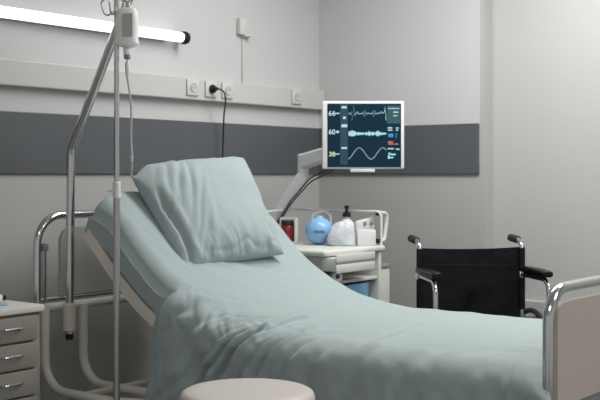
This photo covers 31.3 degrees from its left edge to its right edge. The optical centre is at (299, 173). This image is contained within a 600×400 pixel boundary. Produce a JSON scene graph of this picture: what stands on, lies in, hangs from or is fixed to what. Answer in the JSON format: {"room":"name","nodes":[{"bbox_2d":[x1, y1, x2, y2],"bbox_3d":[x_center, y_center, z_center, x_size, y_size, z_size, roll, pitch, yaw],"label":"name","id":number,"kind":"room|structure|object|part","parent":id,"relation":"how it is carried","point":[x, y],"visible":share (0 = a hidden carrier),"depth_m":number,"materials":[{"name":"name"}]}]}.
{"room":"hospital room","nodes":[
{"label":"hospital room","id":0,"kind":"room"},
{"bbox_2d":[0,0,318,399],"bbox_3d":[-2.089,-0.135,3.565,0.100,2.750,7.380,0,0,38],"label":"wall","id":1,"kind":"structure","parent":0,"point":[282,50],"depth_m":5.09,"materials":[{"name":"paint"}]},
{"bbox_2d":[0,6,113,33],"bbox_3d":[-1.009,-0.678,4.514,0.297,0.066,0.798,0,0,38],"label":"lamp","id":2,"kind":"object","parent":1,"relation":"attached to","point":[50,19],"depth_m":4.67,"materials":[{"name":"white plastic"}]},
{"bbox_3d":[-0.968,-0.673,4.894,0.030,0.034,1.015,0,0,38],"label":"mounting rail","id":3,"kind":"part","parent":2,"relation":"part of","materials":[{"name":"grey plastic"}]},
{"bbox_2d":[0,111,318,173],"bbox_3d":[-2.104,-0.134,3.453,0.014,0.268,7.186,0,0,38],"label":"wall panel","id":4,"kind":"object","parent":1,"relation":"attached to","point":[30,142],"depth_m":5.13,"materials":[{"name":"grey paint"}]},
{"bbox_2d":[0,58,324,109],"bbox_3d":[-2.086,-0.430,3.447,0.049,0.112,7.198,0,0,38],"label":"wall rail panel","id":5,"kind":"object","parent":1,"relation":"attached to","point":[14,73],"depth_m":5.11,"materials":[{"name":"grey plastic"}]},
{"bbox_2d":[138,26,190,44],"bbox_3d":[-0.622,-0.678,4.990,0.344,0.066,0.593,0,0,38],"label":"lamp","id":6,"kind":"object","parent":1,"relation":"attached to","point":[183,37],"depth_m":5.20,"materials":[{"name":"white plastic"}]},
{"bbox_2d":[186,79,198,95],"bbox_3d":[-0.538,-0.435,5.377,0.016,0.082,0.084,0,0,38],"label":"wall socket","id":7,"kind":"object","parent":1,"relation":"attached to","point":[192,85],"visible":1,"depth_m":5.37,"materials":[{"name":"grey plastic"}]},
{"bbox_2d":[205,81,216,97],"bbox_3d":[-0.455,-0.435,5.483,0.016,0.082,0.084,0,0,38],"label":"wall socket","id":8,"kind":"object","parent":1,"relation":"attached to","point":[208,93],"visible":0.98,"depth_m":5.47,"materials":[{"name":"grey plastic"}]},
{"bbox_2d":[209,85,225,157],"bbox_3d":[-0.458,0.389,5.410,0.067,1.694,0.309,0,0,30],"label":"power cable","id":9,"kind":"object","parent":8,"relation":"attached to","point":[212,88],"visible":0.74,"depth_m":5.51,"materials":[{"name":"black plastic"}]},
{"bbox_3d":[-0.436,0.399,5.402,0.053,1.675,0.313,0,0,20],"label":"cord","id":10,"kind":"part","parent":9,"relation":"part of","materials":[{"name":"black plastic"}]},
{"bbox_2d":[221,82,232,98],"bbox_3d":[-0.378,-0.435,5.582,0.016,0.082,0.084,0,0,38],"label":"wall socket","id":11,"kind":"object","parent":1,"relation":"attached to","point":[227,87],"visible":0.98,"depth_m":5.58,"materials":[{"name":"grey plastic"}]},
{"bbox_2d":[237,18,252,81],"bbox_3d":[-0.298,-0.665,5.747,0.036,0.340,0.095,0,0,38],"label":"wall box","id":12,"kind":"object","parent":1,"relation":"attached to","point":[242,23],"visible":1,"depth_m":5.74,"materials":[{"name":"grey plastic"}]},
{"bbox_2d":[291,89,301,104],"bbox_3d":[-0.017,-0.435,6.043,0.016,0.082,0.084,0,0,38],"label":"wall socket","id":13,"kind":"object","parent":1,"relation":"attached to","point":[296,95],"visible":1,"depth_m":6.03,"materials":[{"name":"grey plastic"}]},
{"bbox_2d":[270,148,335,224],"bbox_3d":[0.008,0.128,5.555,0.782,0.655,0.143,0,0,28],"label":"monitor arm","id":14,"kind":"object","parent":1,"relation":"attached to","point":[309,159],"visible":0.53,"depth_m":5.56,"materials":[{"name":"grey plastic"}]},
{"bbox_3d":[-0.064,0.133,5.596,0.213,0.279,0.063,0,0,2],"label":"arm","id":15,"kind":"part","parent":14,"relation":"part of","materials":[{"name":"grey plastic"}]},
{"bbox_3d":[0.164,-0.108,5.479,0.392,0.156,0.066,0,0,38],"label":"arm","id":16,"kind":"part","parent":14,"relation":"part of","materials":[{"name":"grey plastic"}]},
{"bbox_2d":[322,101,403,171],"bbox_3d":[0.312,-0.185,5.322,0.406,0.352,0.076,0,0,0],"label":"patient monitor","id":17,"kind":"object","parent":14,"relation":"attached to","point":[358,136],"visible":1,"depth_m":5.29,"materials":[{"name":"white plastic"}]},
{"bbox_3d":[0.463,-0.293,5.287,0.064,0.089,0.001,0,0,0],"label":"status panel","id":18,"kind":"part","parent":17,"relation":"part of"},
{"bbox_2d":[319,0,479,307],"bbox_3d":[0.586,-0.135,6.043,1.064,2.750,0.180,0,0,38],"label":"wall","id":19,"kind":"structure","parent":0,"point":[424,55],"depth_m":5.92,"materials":[{"name":"paint"}]},
{"bbox_2d":[319,123,478,173],"bbox_3d":[0.525,-0.134,5.968,1.062,0.268,0.014,0,0,38],"label":"wall panel","id":20,"kind":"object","parent":19,"relation":"attached to","point":[439,148],"depth_m":5.79,"materials":[{"name":"grey paint"}]},
{"bbox_2d":[480,0,491,248],"bbox_3d":[1.016,-0.135,5.707,0.028,2.750,0.180,0,0,38],"label":"trim","id":21,"kind":"structure","parent":19,"relation":"attached to","point":[485,5],"depth_m":5.64,"materials":[{"name":"grey"}]},
{"bbox_2d":[492,0,599,301],"bbox_3d":[3.224,-0.135,4.037,5.508,2.750,0.095,0,0,38],"label":"wall","id":22,"kind":"structure","parent":0,"point":[546,53],"depth_m":5.50,"materials":[{"name":"paint"}]},
{"bbox_2d":[525,300,545,316],"bbox_3d":[3.189,0.698,3.993,5.508,0.085,0.017,0,0,38],"label":"trim","id":23,"kind":"structure","parent":22,"relation":"attached to","point":[538,305],"depth_m":5.53,"materials":[{"name":"paint"}]},
{"bbox_3d":[0.511,1.290,1.533,6.700,0.100,7.380,0,0,38],"label":"floor","id":24,"kind":"structure","parent":0,"visible":0},
{"bbox_2d":[0,300,43,399],"bbox_3d":[-1.275,0.861,3.905,0.494,0.758,0.498,0,0,38],"label":"base cabinet","id":25,"kind":"object","parent":24,"relation":"on","point":[19,321],"visible":1,"depth_m":3.88,"materials":[{"name":"grey laminate"}]},
{"bbox_2d":[0,294,5,300],"bbox_3d":[-1.194,0.469,4.009,0.065,0.026,0.182,0,0,38],"label":"case","id":26,"kind":"object","parent":25,"relation":"on","point":[2,297],"visible":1,"depth_m":4.05,"materials":[{"name":"white plastic"}]},
{"bbox_3d":[-1.029,0.756,3.841,0.027,0.010,0.099,0,0,38],"label":"handle","id":27,"kind":"part","parent":25,"relation":"part of","materials":[{"name":"silver metal"}]},
{"bbox_3d":[-1.029,0.656,3.841,0.027,0.010,0.099,0,0,38],"label":"handle","id":28,"kind":"part","parent":25,"relation":"part of","materials":[{"name":"silver metal"}]},
{"bbox_3d":[-1.029,0.557,3.841,0.027,0.010,0.099,0,0,38],"label":"handle","id":29,"kind":"part","parent":25,"relation":"part of","materials":[{"name":"silver metal"}]},
{"bbox_3d":[-1.106,0.762,3.772,0.018,0.092,0.434,0,0,38],"label":"drawer","id":30,"kind":"part","parent":25,"relation":"part of","materials":[{"name":"grey laminate"}]},
{"bbox_3d":[-1.106,0.662,3.772,0.018,0.092,0.434,0,0,38],"label":"drawer","id":31,"kind":"part","parent":25,"relation":"part of","materials":[{"name":"grey laminate"}]},
{"bbox_3d":[-1.106,0.563,3.772,0.018,0.090,0.434,0,0,38],"label":"drawer","id":32,"kind":"part","parent":25,"relation":"part of","materials":[{"name":"grey laminate"}]},
{"bbox_3d":[-1.106,0.862,3.772,0.018,0.092,0.434,0,0,38],"label":"drawer","id":33,"kind":"part","parent":25,"relation":"part of","materials":[{"name":"grey laminate"}]},
{"bbox_2d":[100,0,130,399],"bbox_3d":[-0.662,0.294,3.922,0.572,1.892,0.559,0,0,38],"label":"stand","id":34,"kind":"object","parent":24,"relation":"on","point":[116,190],"visible":0.88,"depth_m":3.89,"materials":[{"name":"metal"}]},
{"bbox_2d":[115,0,138,58],"bbox_3d":[-0.628,-0.526,3.891,0.086,0.217,0.054,0,0,8],"label":"bottle","id":35,"kind":"object","parent":34,"relation":"hanging from","point":[126,17],"visible":1,"depth_m":3.87,"materials":[{"name":"white plastic"}]},
{"bbox_2d":[125,59,133,176],"bbox_3d":[-0.660,-0.183,4.201,0.094,0.474,0.636,0,0,1],"label":"infusion line","id":36,"kind":"object","parent":35,"relation":"hanging from","point":[127,64],"visible":0.94,"depth_m":4.06,"materials":[{"name":"white"}]},
{"bbox_2d":[179,378,314,399],"bbox_3d":[-0.137,0.931,3.118,0.492,0.616,0.486,0,0,38],"label":"stool","id":37,"kind":"object","parent":24,"relation":"on","point":[238,388],"visible":1,"depth_m":3.09,"materials":[{"name":"plastic"}]},
{"bbox_2d":[33,210,599,399],"bbox_3d":[0.148,0.679,4.081,2.284,1.121,1.177,0,0,38],"label":"hospital bed","id":38,"kind":"object","parent":24,"relation":"on","point":[570,328],"visible":0.34,"depth_m":4.15,"materials":[{"name":"silver metal"}]},
{"bbox_3d":[-1.048,0.412,4.378,0.020,0.255,0.019,0,0,38],"label":"post","id":39,"kind":"part","parent":38,"relation":"part of","materials":[{"name":"silver metal"}]},
{"bbox_3d":[-0.739,0.547,4.774,0.034,0.787,1.106,0,0,38],"label":"head rail","id":40,"kind":"part","parent":38,"relation":"part of","materials":[{"name":"silver metal"}]},
{"bbox_2d":[63,302,75,331],"bbox_3d":[-0.940,0.583,4.361,0.052,0.115,0.051,0,0,38],"label":"socket","id":41,"kind":"object","parent":38,"relation":"attached to","point":[69,309],"depth_m":4.34,"materials":[{"name":"beige plastic"}]},
{"bbox_3d":[-0.739,0.515,4.774,0.017,0.018,1.072,0,0,38],"label":"head rail","id":42,"kind":"part","parent":38,"relation":"part of","materials":[{"name":"silver metal"}]},
{"bbox_3d":[-0.739,0.363,4.774,0.018,0.283,0.842,0,0,38],"label":"head panel","id":43,"kind":"part","parent":38,"relation":"part of","materials":[{"name":"beige plastic"}]},
{"bbox_2d":[65,0,132,339],"bbox_3d":[-0.566,-0.151,4.151,0.888,1.652,0.131,0,0,23],"label":"pole","id":44,"kind":"object","parent":38,"relation":"attached to","point":[107,54],"visible":0.74,"depth_m":4.34,"materials":[{"name":"silver metal"}]},
{"bbox_3d":[-0.366,0.410,4.484,0.473,0.383,0.994,0,0,38],"label":"backrest frame","id":45,"kind":"part","parent":38,"relation":"part of","materials":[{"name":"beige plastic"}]},
{"bbox_2d":[132,157,283,263],"bbox_3d":[-0.364,0.152,4.481,0.645,0.459,0.361,0,0,-45],"label":"pillow","id":46,"kind":"object","parent":38,"relation":"on","point":[209,210],"visible":0.96,"depth_m":4.36,"materials":[{"name":"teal fabric"}]},
{"bbox_2d":[84,191,599,399],"bbox_3d":[0.215,0.569,3.923,2.078,0.996,1.155,0,0,38],"label":"sheet","id":47,"kind":"object","parent":38,"relation":"on","point":[280,317],"visible":0.77,"depth_m":3.82,"materials":[{"name":"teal fabric"}]},
{"bbox_3d":[1.023,0.622,3.374,0.034,0.637,1.142,0,0,38],"label":"foot rail","id":48,"kind":"part","parent":38,"relation":"part of","materials":[{"name":"silver metal"}]},
{"bbox_3d":[1.029,0.505,3.381,0.018,0.290,1.046,0,0,38],"label":"foot panel","id":49,"kind":"part","parent":38,"relation":"part of","materials":[{"name":"beige plastic"}]},
{"bbox_2d":[267,208,388,299],"bbox_3d":[0.091,0.711,5.322,0.633,1.059,0.603,0,0,38],"label":"cart","id":50,"kind":"object","parent":24,"relation":"on","point":[356,263],"visible":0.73,"depth_m":5.17,"materials":[{"name":"white plastic"}]},
{"bbox_2d":[280,217,297,242],"bbox_3d":[-0.057,0.289,5.501,0.096,0.130,0.086,0,0,0],"label":"holder","id":51,"kind":"object","parent":50,"relation":"on","point":[295,219],"visible":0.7,"depth_m":5.47,"materials":[{"name":"white plastic"}]},
{"bbox_2d":[281,220,293,241],"bbox_3d":[-0.065,0.291,5.496,0.066,0.109,0.066,0,0,38],"label":"jar","id":52,"kind":"object","parent":51,"relation":"in","point":[287,226],"visible":0.79,"depth_m":5.47,"materials":[{"name":"red"}]},
{"bbox_3d":[-0.065,0.249,5.496,0.064,0.025,0.064,0,0,38],"label":"lid","id":53,"kind":"part","parent":52,"relation":"part of","materials":[{"name":"black plastic"}]},
{"bbox_2d":[305,211,331,243],"bbox_3d":[0.100,0.271,5.388,0.147,0.168,0.160,0,0,38],"label":"ball","id":54,"kind":"object","parent":50,"relation":"on","point":[317,229],"visible":0.92,"depth_m":5.33,"materials":[{"name":"blue plastic"}]},
{"bbox_3d":[0.054,0.273,5.317,0.552,0.184,0.462,0,0,38],"label":"guard rail","id":55,"kind":"part","parent":50,"relation":"part of","materials":[{"name":"white plastic"}]},
{"bbox_3d":[0.045,0.419,5.204,0.545,0.062,0.310,0,0,38],"label":"drawer","id":56,"kind":"part","parent":50,"relation":"part of","materials":[{"name":"white plastic"}]},
{"bbox_2d":[329,272,342,281],"bbox_3d":[0.168,0.478,5.013,0.053,0.053,0.053,0,0,-18],"label":"tape roll","id":57,"kind":"object","parent":50,"relation":"in","point":[337,277],"visible":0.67,"depth_m":4.99,"materials":[{"name":"white plastic"}]},
{"bbox_2d":[327,221,355,245],"bbox_3d":[0.206,0.294,5.292,0.145,0.120,0.089,0,0,2],"label":"wrapped bundle","id":58,"kind":"object","parent":50,"relation":"on","point":[341,233],"visible":1,"depth_m":5.26,"materials":[{"name":"white plastic"}]},
{"bbox_2d":[341,205,354,230],"bbox_3d":[0.236,0.257,5.403,0.088,0.196,0.088,0,0,38],"label":"pump bottle","id":59,"kind":"object","parent":50,"relation":"on","point":[346,214],"visible":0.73,"depth_m":5.39,"materials":[{"name":"white plastic"}]},
{"bbox_2d":[324,272,376,283],"bbox_3d":[0.049,0.512,5.295,0.520,0.015,0.450,0,0,38],"label":"shelf","id":60,"kind":"object","parent":50,"relation":"attached to","point":[348,277],"depth_m":5.29,"materials":[{"name":"white plastic"}]},
{"bbox_3d":[0.182,0.742,5.474,0.548,0.717,0.025,0,0,38],"label":"panel","id":61,"kind":"part","parent":50,"relation":"part of","materials":[{"name":"white plastic"}]},
{"bbox_3d":[0.263,0.415,5.033,0.008,0.086,0.316,0,0,38],"label":"drawer","id":62,"kind":"part","parent":50,"relation":"part of","materials":[{"name":"white plastic"}]},
{"bbox_2d":[343,281,368,295],"bbox_3d":[0.075,0.803,5.271,0.434,0.542,0.416,0,0,38],"label":"bin","id":63,"kind":"object","parent":50,"relation":"on","point":[361,287],"visible":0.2,"depth_m":5.22,"materials":[{"name":"blue plastic"}]},
{"bbox_2d":[355,217,373,243],"bbox_3d":[0.326,0.285,5.389,0.095,0.138,0.048,0,0,-6],"label":"box","id":64,"kind":"object","parent":50,"relation":"on","point":[367,223],"visible":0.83,"depth_m":5.37,"materials":[{"name":"white plastic"}]},
{"bbox_2d":[356,229,375,245],"bbox_3d":[0.326,0.316,5.310,0.092,0.078,0.060,0,0,-6],"label":"carton","id":65,"kind":"object","parent":50,"relation":"on","point":[364,237],"visible":1,"depth_m":5.28,"materials":[{"name":"white cardboard"}]},
{"bbox_3d":[0.416,0.264,5.391,0.020,0.163,0.094,0,0,38],"label":"push handle","id":66,"kind":"part","parent":50,"relation":"part of","materials":[{"name":"white plastic"}]},
{"bbox_2d":[381,263,390,302],"bbox_3d":[0.348,0.667,5.450,0.190,0.425,0.139,0,0,38],"label":"box","id":67,"kind":"object","parent":50,"relation":"attached to","point":[384,266],"visible":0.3,"depth_m":5.41,"materials":[{"name":"white plastic"}]},
{"bbox_3d":[0.348,0.465,5.450,0.190,0.020,0.139,0,0,38],"label":"lid","id":68,"kind":"part","parent":67,"relation":"part of","materials":[{"name":"grey plastic"}]},
{"bbox_2d":[408,234,552,318],"bbox_3d":[0.835,0.766,4.849,0.704,0.948,1.020,0,0,-9],"label":"wheelchair","id":69,"kind":"object","parent":24,"relation":"on","point":[491,281],"visible":0.52,"depth_m":5.07,"materials":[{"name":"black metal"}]},
{"bbox_3d":[0.554,0.621,5.029,0.023,0.637,0.087,0,0,-9],"label":"post","id":70,"kind":"part","parent":69,"relation":"part of","materials":[{"name":"silver metal"}]},
{"bbox_3d":[0.802,0.550,5.057,0.526,0.410,0.062,0,0,-9],"label":"backrest","id":71,"kind":"part","parent":69,"relation":"part of","materials":[{"name":"black fabric"}]},
{"bbox_3d":[1.048,0.621,5.107,0.023,0.637,0.087,0,0,-9],"label":"post","id":72,"kind":"part","parent":69,"relation":"part of","materials":[{"name":"silver metal"}]}
]}

